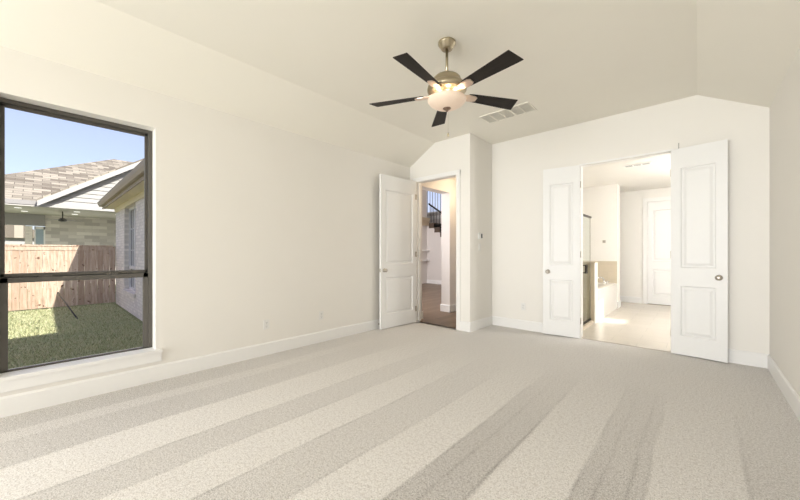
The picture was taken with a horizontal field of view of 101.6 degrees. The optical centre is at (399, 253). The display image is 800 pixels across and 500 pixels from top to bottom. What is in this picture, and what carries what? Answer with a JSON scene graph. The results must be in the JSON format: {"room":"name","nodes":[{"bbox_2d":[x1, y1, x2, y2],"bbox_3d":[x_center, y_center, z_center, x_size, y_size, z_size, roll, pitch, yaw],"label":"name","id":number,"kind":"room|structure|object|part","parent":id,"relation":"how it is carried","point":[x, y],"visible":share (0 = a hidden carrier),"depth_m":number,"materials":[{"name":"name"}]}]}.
{"room":"empty bedroom","nodes":[
{"label":"empty bedroom","id":0,"kind":"room"},
{"bbox_2d":[105,181,143,208],"bbox_3d":[-5.705,-1.440,7.169,9.948,0.040,0.280,0,0,42],"label":"soffit","id":1,"kind":"structure","parent":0,"point":[139,188],"depth_m":8.19,"materials":[{"name":"paint"}]},
{"bbox_2d":[116,198,143,320],"bbox_3d":[-5.432,0.130,7.245,9.648,3.140,0.220,0,0,42],"label":"wall","id":2,"kind":"structure","parent":0,"point":[134,306],"depth_m":9.31,"materials":[{"name":"brick"}]},
{"bbox_2d":[122,205,135,297],"bbox_3d":[-7.223,-0.080,8.812,1.770,2.400,0.220,0,0,42],"label":"window","id":3,"kind":"structure","parent":2,"relation":"in","point":[131,291],"depth_m":9.13,"materials":[{"name":"clear glass"}]},
{"bbox_3d":[-7.247,1.074,8.786,1.770,0.092,0.150,0,0,42],"label":"sill","id":4,"kind":"part","parent":3,"relation":"part of","materials":[{"name":"brick"}]},
{"bbox_3d":[-7.173,-0.120,8.867,1.650,2.320,0.070,0,0,42],"label":"frame","id":5,"kind":"part","parent":3,"relation":"part of","materials":[{"name":"white plastic"}]},
{"bbox_3d":[-7.167,-0.120,8.873,1.550,2.220,0.006,0,0,42],"label":"glass pane","id":6,"kind":"part","parent":3,"relation":"part of","materials":[{"name":"grey"}]},
{"bbox_2d":[115,191,143,212],"bbox_3d":[-5.516,-1.360,7.152,9.648,0.160,0.030,0,0,42],"label":"trim","id":7,"kind":"structure","parent":2,"relation":"attached to","point":[140,195],"depth_m":8.51,"materials":[{"name":"paint"}]},
{"bbox_2d":[0,46,409,396],"bbox_3d":[-2.711,0.002,2.884,0.250,3.137,8.546,0,0,42],"label":"wall","id":8,"kind":"structure","parent":0,"point":[253,222],"depth_m":3.63,"materials":[{"name":"paint"}]},
{"bbox_2d":[0,97,151,372],"bbox_3d":[-2.783,-0.134,2.862,0.075,2.123,0.980,0,0,42],"label":"window","id":9,"kind":"structure","parent":8,"relation":"in","point":[146,273],"depth_m":2.79,"materials":[{"name":"brown metal"}]},
{"bbox_3d":[-2.794,-0.461,2.872,0.025,1.405,0.916,0,0,42],"label":"sash","id":10,"kind":"part","parent":9,"relation":"part of","materials":[{"name":"clear glass"}]},
{"bbox_3d":[-2.771,0.557,2.850,0.028,0.726,0.916,0,0,42],"label":"sash","id":11,"kind":"part","parent":9,"relation":"part of","materials":[{"name":"clear glass"}]},
{"bbox_2d":[0,352,161,392],"bbox_3d":[-2.657,0.993,2.747,0.016,0.086,1.072,0,0,42],"label":"apron","id":12,"kind":"object","parent":8,"relation":"attached to","point":[11,385],"visible":1,"depth_m":2.70,"materials":[{"name":"paint"}]},
{"bbox_2d":[0,347,162,381],"bbox_3d":[-2.699,0.936,2.785,0.162,0.028,1.080,0,0,42],"label":"window sill","id":13,"kind":"structure","parent":8,"relation":"attached to","point":[18,374],"depth_m":2.73,"materials":[{"name":"paint"}]},
{"bbox_2d":[0,319,378,417],"bbox_3d":[-2.613,1.145,2.795,0.016,0.150,8.306,0,0,42],"label":"baseboard","id":14,"kind":"structure","parent":8,"relation":"attached to","point":[10,405],"depth_m":3.10,"materials":[{"name":"paint"}]},
{"bbox_2d":[263,319,268,329],"bbox_3d":[-1.600,0.855,3.910,0.009,0.116,0.072,0,0,42],"label":"wall outlet","id":15,"kind":"object","parent":8,"relation":"attached to","point":[265,322],"visible":1,"depth_m":3.90,"materials":[{"name":"white plastic"}]},
{"bbox_2d":[319,311,322,319],"bbox_3d":[-1.081,0.855,4.479,0.009,0.116,0.072,0,0,42],"label":"wall outlet","id":16,"kind":"object","parent":8,"relation":"attached to","point":[320,312],"visible":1,"depth_m":4.47,"materials":[{"name":"white plastic"}]},
{"bbox_2d":[379,174,416,328],"bbox_3d":[-0.017,-0.023,5.450,0.829,2.458,0.161,0,0,-44],"label":"door","id":17,"kind":"structure","parent":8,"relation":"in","point":[397,196],"depth_m":5.40,"materials":[{"name":"paint"}]},
{"bbox_2d":[0,322,799,499],"bbox_3d":[-0.801,1.320,1.579,4.532,0.200,9.153,0,0,42],"label":"floor","id":18,"kind":"structure","parent":0,"point":[411,411],"depth_m":2.24,"materials":[{"name":"carpet"}]},
{"bbox_2d":[0,0,799,166],"bbox_3d":[-0.769,-1.755,1.577,4.582,0.551,9.273,0,0,42],"label":"ceiling","id":19,"kind":"structure","parent":0,"point":[314,69],"depth_m":2.92,"materials":[{"name":"paint"}]},
{"bbox_2d":[370,37,523,136],"bbox_3d":[0.416,-1.436,2.837,1.367,0.840,1.352,0,0,42],"label":"ceiling fan","id":20,"kind":"object","parent":19,"relation":"hanging from","point":[446,91],"visible":1,"depth_m":2.76,"materials":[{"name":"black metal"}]},
{"bbox_3d":[-0.023,-1.400,3.017,0.507,0.006,0.144,0,12,18],"label":"fan blade","id":21,"kind":"part","parent":20,"relation":"part of","materials":[{"name":"black wood"}]},
{"bbox_3d":[0.141,-1.400,2.504,0.144,0.006,0.507,15,9,35],"label":"fan blade","id":22,"kind":"part","parent":20,"relation":"part of","materials":[{"name":"black wood"}]},
{"bbox_3d":[0.415,-1.400,3.332,0.144,0.006,0.507,-12,0,0],"label":"fan blade","id":23,"kind":"part","parent":20,"relation":"part of","materials":[{"name":"black wood"}]},
{"bbox_3d":[0.412,-1.313,2.873,0.338,0.081,0.338,0,0,42],"label":"lamp shade","id":24,"kind":"part","parent":20,"relation":"part of","materials":[{"name":"white glass"}]},
{"bbox_3d":[0.680,-1.400,2.501,0.144,0.006,0.507,15,-8,-35],"label":"fan blade","id":25,"kind":"part","parent":20,"relation":"part of","materials":[{"name":"black wood"}]},
{"bbox_3d":[0.849,-1.400,3.012,0.507,0.006,0.144,0,-12,-18],"label":"fan blade","id":26,"kind":"part","parent":20,"relation":"part of","materials":[{"name":"black wood"}]},
{"bbox_2d":[479,102,536,123],"bbox_3d":[1.426,-1.852,4.337,0.670,0.008,0.310,0,0,42],"label":"ceiling vent","id":27,"kind":"object","parent":19,"relation":"in","point":[520,109],"visible":0.98,"depth_m":4.32,"materials":[{"name":"metal"}]},
{"bbox_2d":[422,190,426,283],"bbox_3d":[-1.050,-0.880,10.977,0.150,4.600,6.200,0,0,42],"label":"wall","id":28,"kind":"structure","parent":0,"point":[424,192],"depth_m":13.10,"materials":[{"name":"paint"}]},
{"bbox_2d":[422,217,429,225],"bbox_3d":[0.837,-1.250,12.815,0.160,0.300,0.900,0,0,42],"label":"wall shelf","id":29,"kind":"object","parent":28,"relation":"attached to","point":[425,221],"visible":0.42,"depth_m":12.93,"materials":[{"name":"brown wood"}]},
{"bbox_2d":[427,224,440,279],"bbox_3d":[2.136,0.030,13.078,5.625,2.380,1.200,0,0,42],"label":"wall","id":30,"kind":"structure","parent":0,"point":[433,239],"depth_m":13.00,"materials":[{"name":"paint"}]},
{"bbox_2d":[427,280,440,283],"bbox_3d":[2.611,1.145,11.822,4.120,0.150,0.016,0,0,42],"label":"baseboard","id":31,"kind":"structure","parent":30,"relation":"attached to","point":[428,281],"depth_m":12.95,"materials":[{"name":"paint"}]},
{"bbox_2d":[428,203,440,236],"bbox_3d":[2.868,-0.418,12.396,3.625,3.209,1.220,0,0,42],"label":"staircase","id":32,"kind":"structure","parent":30,"relation":"on","point":[431,225],"depth_m":12.96,"materials":[{"name":"brown wood"}]},
{"bbox_2d":[428,212,440,223],"bbox_3d":[2.811,-0.930,13.376,6.520,4.700,0.150,0,0,42],"label":"wall","id":33,"kind":"structure","parent":0,"point":[429,214],"depth_m":14.45,"materials":[{"name":"paint"}]},
{"bbox_2d":[420,283,455,327],"bbox_3d":[1.448,1.319,9.791,5.739,0.203,7.384,0,0,42],"label":"floor","id":34,"kind":"structure","parent":0,"point":[431,293],"depth_m":7.04,"materials":[{"name":"brown wood"}]},
{"bbox_2d":[421,178,455,310],"bbox_3d":[1.713,-0.880,7.626,0.210,4.600,4.424,0,0,42],"label":"wall","id":35,"kind":"structure","parent":0,"point":[446,188],"depth_m":6.77,"materials":[{"name":"paint"}]},
{"bbox_2d":[421,304,455,318],"bbox_3d":[2.387,1.145,8.365,0.242,0.150,6.424,0,0,42],"label":"baseboard","id":36,"kind":"structure","parent":35,"relation":"attached to","point":[446,308],"depth_m":6.76,"materials":[{"name":"paint"}]},
{"bbox_2d":[410,133,473,328],"bbox_3d":[0.653,-0.330,5.518,1.271,3.500,0.120,0,0,42],"label":"wall","id":37,"kind":"structure","parent":0,"point":[456,153],"depth_m":5.14,"materials":[{"name":"paint"}]},
{"bbox_2d":[413,169,459,329],"bbox_3d":[0.635,-0.050,5.525,0.964,2.540,0.142,0,0,42],"label":"door frame","id":38,"kind":"structure","parent":37,"relation":"attached to","point":[456,173],"depth_m":5.54,"materials":[{"name":"paint"}]},
{"bbox_2d":[460,321,470,331],"bbox_3d":[0.632,1.145,5.445,1.236,0.150,0.016,0,0,42],"label":"baseboard","id":39,"kind":"structure","parent":37,"relation":"attached to","point":[464,326],"depth_m":5.08,"materials":[{"name":"paint"}]},
{"bbox_2d":[474,135,491,320],"bbox_3d":[1.364,-0.330,5.443,0.120,3.500,0.727,0,0,42],"label":"wall","id":40,"kind":"structure","parent":0,"point":[482,149],"depth_m":5.34,"materials":[{"name":"paint"}]},
{"bbox_2d":[478,233,482,238],"bbox_3d":[1.293,-0.275,5.257,0.026,0.100,0.124,0,0,42],"label":"thermostat","id":41,"kind":"object","parent":40,"relation":"attached to","point":[480,235],"visible":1,"depth_m":5.24,"materials":[{"name":"white plastic"}]},
{"bbox_2d":[471,316,491,331],"bbox_3d":[1.333,1.145,5.308,0.016,0.150,0.728,0,0,42],"label":"baseboard","id":42,"kind":"structure","parent":40,"relation":"attached to","point":[481,323],"depth_m":5.28,"materials":[{"name":"paint"}]},
{"bbox_2d":[583,263,597,323],"bbox_3d":[3.006,0.695,6.083,1.140,1.050,0.200,0,0,42],"label":"wall","id":43,"kind":"structure","parent":0,"point":[595,264],"depth_m":5.66,"materials":[{"name":"paint"}]},
{"bbox_2d":[583,263,593,321],"bbox_3d":[2.933,0.680,6.008,1.132,1.020,0.010,0,0,42],"label":"shower","id":44,"kind":"object","parent":43,"relation":"attached to","point":[586,277],"visible":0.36,"depth_m":5.68,"materials":[{"name":"beige tile"}]},
{"bbox_2d":[583,184,619,301],"bbox_3d":[4.479,-0.152,7.697,1.140,2.745,0.350,0,0,42],"label":"wall","id":45,"kind":"structure","parent":0,"point":[602,203],"depth_m":7.39,"materials":[{"name":"paint"}]},
{"bbox_2d":[583,261,616,282],"bbox_3d":[4.356,0.422,7.564,1.138,0.485,0.012,0,0,42],"label":"tile wainscot","id":46,"kind":"structure","parent":45,"relation":"attached to","point":[607,270],"depth_m":7.30,"materials":[{"name":"beige tile"}]},
{"bbox_2d":[617,296,642,307],"bbox_3d":[5.827,1.145,7.090,3.950,0.150,1.270,0,0,42],"label":"baseboard","id":47,"kind":"structure","parent":45,"relation":"attached to","point":[631,299],"depth_m":8.02,"materials":[{"name":"paint"}]},
{"bbox_2d":[582,302,670,351],"bbox_3d":[4.739,1.319,5.898,4.150,0.202,4.697,0,0,42],"label":"floor","id":48,"kind":"structure","parent":0,"point":[648,326],"depth_m":5.34,"materials":[{"name":"beige tile"}]},
{"bbox_2d":[583,214,592,329],"bbox_3d":[2.944,0.291,5.274,0.100,1.853,1.120,0,0,42],"label":"shower enclosure","id":49,"kind":"object","parent":48,"relation":"on","point":[589,322],"visible":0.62,"depth_m":5.58,"materials":[{"name":"metal"}]},
{"bbox_2d":[598,282,616,320],"bbox_3d":[3.721,0.939,6.855,1.115,0.558,1.894,0,0,42],"label":"bathtub","id":50,"kind":"object","parent":48,"relation":"on","point":[607,294],"visible":0.2,"depth_m":6.43,"materials":[{"name":"ceramic"}]},
{"bbox_2d":[583,153,670,191],"bbox_3d":[4.773,-1.575,5.935,4.150,0.100,4.597,0,0,42],"label":"ceiling","id":51,"kind":"structure","parent":0,"point":[656,175],"depth_m":6.33,"materials":[{"name":"paint"}]},
{"bbox_2d":[623,162,651,167],"bbox_3d":[4.096,-1.520,5.631,0.400,0.010,0.150,0,0,42],"label":"ceiling vent","id":52,"kind":"object","parent":51,"relation":"in","point":[646,163],"visible":1,"depth_m":5.60,"materials":[{"name":"metal"}]},
{"bbox_2d":[492,95,768,353],"bbox_3d":[2.780,-0.330,4.561,3.401,3.500,0.120,0,0,42],"label":"wall","id":53,"kind":"structure","parent":0,"point":[518,165],"depth_m":4.12,"materials":[{"name":"paint"}]},
{"bbox_2d":[521,303,525,309],"bbox_3d":[1.969,0.855,5.214,0.072,0.116,0.009,0,0,42],"label":"wall outlet","id":54,"kind":"object","parent":53,"relation":"attached to","point":[523,305],"visible":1,"depth_m":5.21,"materials":[{"name":"white plastic"}]},
{"bbox_2d":[543,165,580,337],"bbox_3d":[2.366,-0.023,4.782,0.502,2.458,0.161,0,0,34],"label":"door","id":55,"kind":"structure","parent":53,"relation":"in","point":[562,185],"depth_m":4.77,"materials":[{"name":"paint"}]},
{"bbox_2d":[579,149,672,337],"bbox_3d":[2.988,-0.025,4.372,1.037,2.490,0.124,0,0,42],"label":"door frame","id":56,"kind":"structure","parent":53,"relation":"attached to","point":[663,152],"depth_m":4.66,"materials":[{"name":"paint"}]},
{"bbox_2d":[492,316,767,367],"bbox_3d":[2.735,1.145,4.511,3.161,0.150,0.016,0,0,42],"label":"baseboard","id":57,"kind":"structure","parent":53,"relation":"attached to","point":[749,358],"depth_m":3.64,"materials":[{"name":"paint"}]},
{"bbox_2d":[670,139,727,362],"bbox_3d":[3.454,-0.023,3.789,0.161,2.458,0.504,0,0,-39],"label":"door","id":58,"kind":"structure","parent":53,"relation":"in","point":[698,173],"depth_m":3.76,"materials":[{"name":"paint"}]},
{"bbox_3d":[3.531,0.275,3.617,0.063,0.064,0.064,0,0,-39],"label":"knob","id":59,"kind":"part","parent":58,"relation":"part of","materials":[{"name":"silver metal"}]},
{"bbox_2d":[620,187,670,303],"bbox_3d":[6.295,-0.052,7.604,4.190,2.945,0.120,0,0,42],"label":"wall","id":60,"kind":"structure","parent":0,"point":[631,202],"depth_m":8.03,"materials":[{"name":"paint"}]},
{"bbox_2d":[643,196,670,305],"bbox_3d":[6.228,-0.048,7.567,0.960,2.535,0.156,0,0,42],"label":"door","id":61,"kind":"structure","parent":60,"relation":"in","point":[659,211],"depth_m":7.69,"materials":[{"name":"paint"}]},
{"bbox_2d":[769,47,799,396],"bbox_3d":[0.907,-0.088,0.075,0.120,3.017,9.273,0,0,42],"label":"wall","id":62,"kind":"structure","parent":0,"point":[784,111],"depth_m":2.82,"materials":[{"name":"paint"}]},
{"bbox_2d":[767,354,799,421],"bbox_3d":[0.857,1.145,0.121,0.016,0.150,9.033,0,0,42],"label":"baseboard","id":63,"kind":"structure","parent":62,"relation":"attached to","point":[786,388],"depth_m":2.76,"materials":[{"name":"paint"}]},
{"bbox_3d":[0.627,-0.880,14.373,1.950,4.600,1.320,0,0,42],"label":"wall","id":64,"kind":"structure","parent":0,"visible":0},
{"bbox_2d":[427,191,440,219],"bbox_3d":[1.514,-2.285,14.269,1.800,1.610,0.080,0,0,42],"label":"landing railing","id":65,"kind":"object","parent":64,"relation":"attached to","point":[430,217],"visible":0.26,"depth_m":14.33,"materials":[{"name":"paint"}]},
{"label":"outside","id":66,"kind":"structure","parent":0,"visible":0},
{"bbox_2d":[8,273,142,368],"bbox_3d":[-14.773,1.800,13.481,100.000,0.400,120.000,0,0,42],"label":"ground","id":67,"kind":"structure","parent":66,"point":[112,303],"depth_m":6.75,"materials":[{"name":"green plant"}]},
{"bbox_2d":[5,225,33,272],"bbox_3d":[-34.867,-1.100,27.215,9.000,5.400,8.000,0,0,42],"label":"house","id":68,"kind":"structure","parent":67,"relation":"on","point":[14,234],"depth_m":25.75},
{"bbox_2d":[5,244,114,310],"bbox_3d":[-12.703,0.665,6.567,0.120,1.810,10.577,0,0,42],"label":"wooden fence","id":69,"kind":"object","parent":67,"relation":"on","point":[41,258],"visible":0.7,"depth_m":9.54,"materials":[{"name":"brown wood"}]},
{"bbox_3d":[-12.722,-0.220,6.546,0.120,0.040,10.520,0,0,42],"label":"cap rail","id":70,"kind":"part","parent":69,"relation":"part of","materials":[{"name":"brown wood"}]},
{"bbox_2d":[57,292,77,318],"bbox_3d":[-8.854,1.373,8.675,2.794,0.486,0.032,0,0,37],"label":"leaning pole","id":71,"kind":"object","parent":67,"relation":"on","point":[70,309],"visible":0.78,"depth_m":8.51,"materials":[{"name":"metal"}]},
{"bbox_2d":[5,158,143,288],"bbox_3d":[-16.666,-2.035,19.879,15.580,7.270,13.100,0,0,42],"label":"neighbor house","id":72,"kind":"structure","parent":67,"relation":"on","point":[33,196],"depth_m":14.39,"materials":[{"name":"beige brick"}]},
{"bbox_3d":[-16.342,-0.230,14.804,0.020,1.700,0.240,0,0,42],"label":"pane","id":73,"kind":"part","parent":72,"relation":"part of","materials":[{"name":"clear glass"}]},
{"bbox_2d":[42,211,82,221],"bbox_3d":[-14.101,-1.524,13.662,1.196,0.430,1.206,0,0,42],"label":"fan","id":74,"kind":"object","parent":72,"relation":"hanging from","point":[62,219],"visible":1,"depth_m":13.58,"materials":[{"name":"black metal"}]},
{"bbox_3d":[-3.995,-3.245,8.952,10.170,3.270,5.360,0,0,42],"label":"roof wing","id":75,"kind":"structure","parent":0,"visible":0},
{"bbox_2d":[102,175,143,208],"bbox_3d":[-5.802,-1.520,7.062,9.948,0.240,0.030,0,0,42],"label":"fascia","id":76,"kind":"object","parent":75,"relation":"attached to","point":[141,179],"visible":0.21,"depth_m":7.51,"materials":[{"name":"wood"}]},
{"bbox_2d":[97,160,143,206],"bbox_3d":[-5.842,-1.535,6.996,10.018,0.130,0.120,0,0,42],"label":"rain gutter","id":77,"kind":"object","parent":76,"relation":"attached to","point":[137,172],"visible":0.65,"depth_m":7.11,"materials":[{"name":"metal"}]}
]}

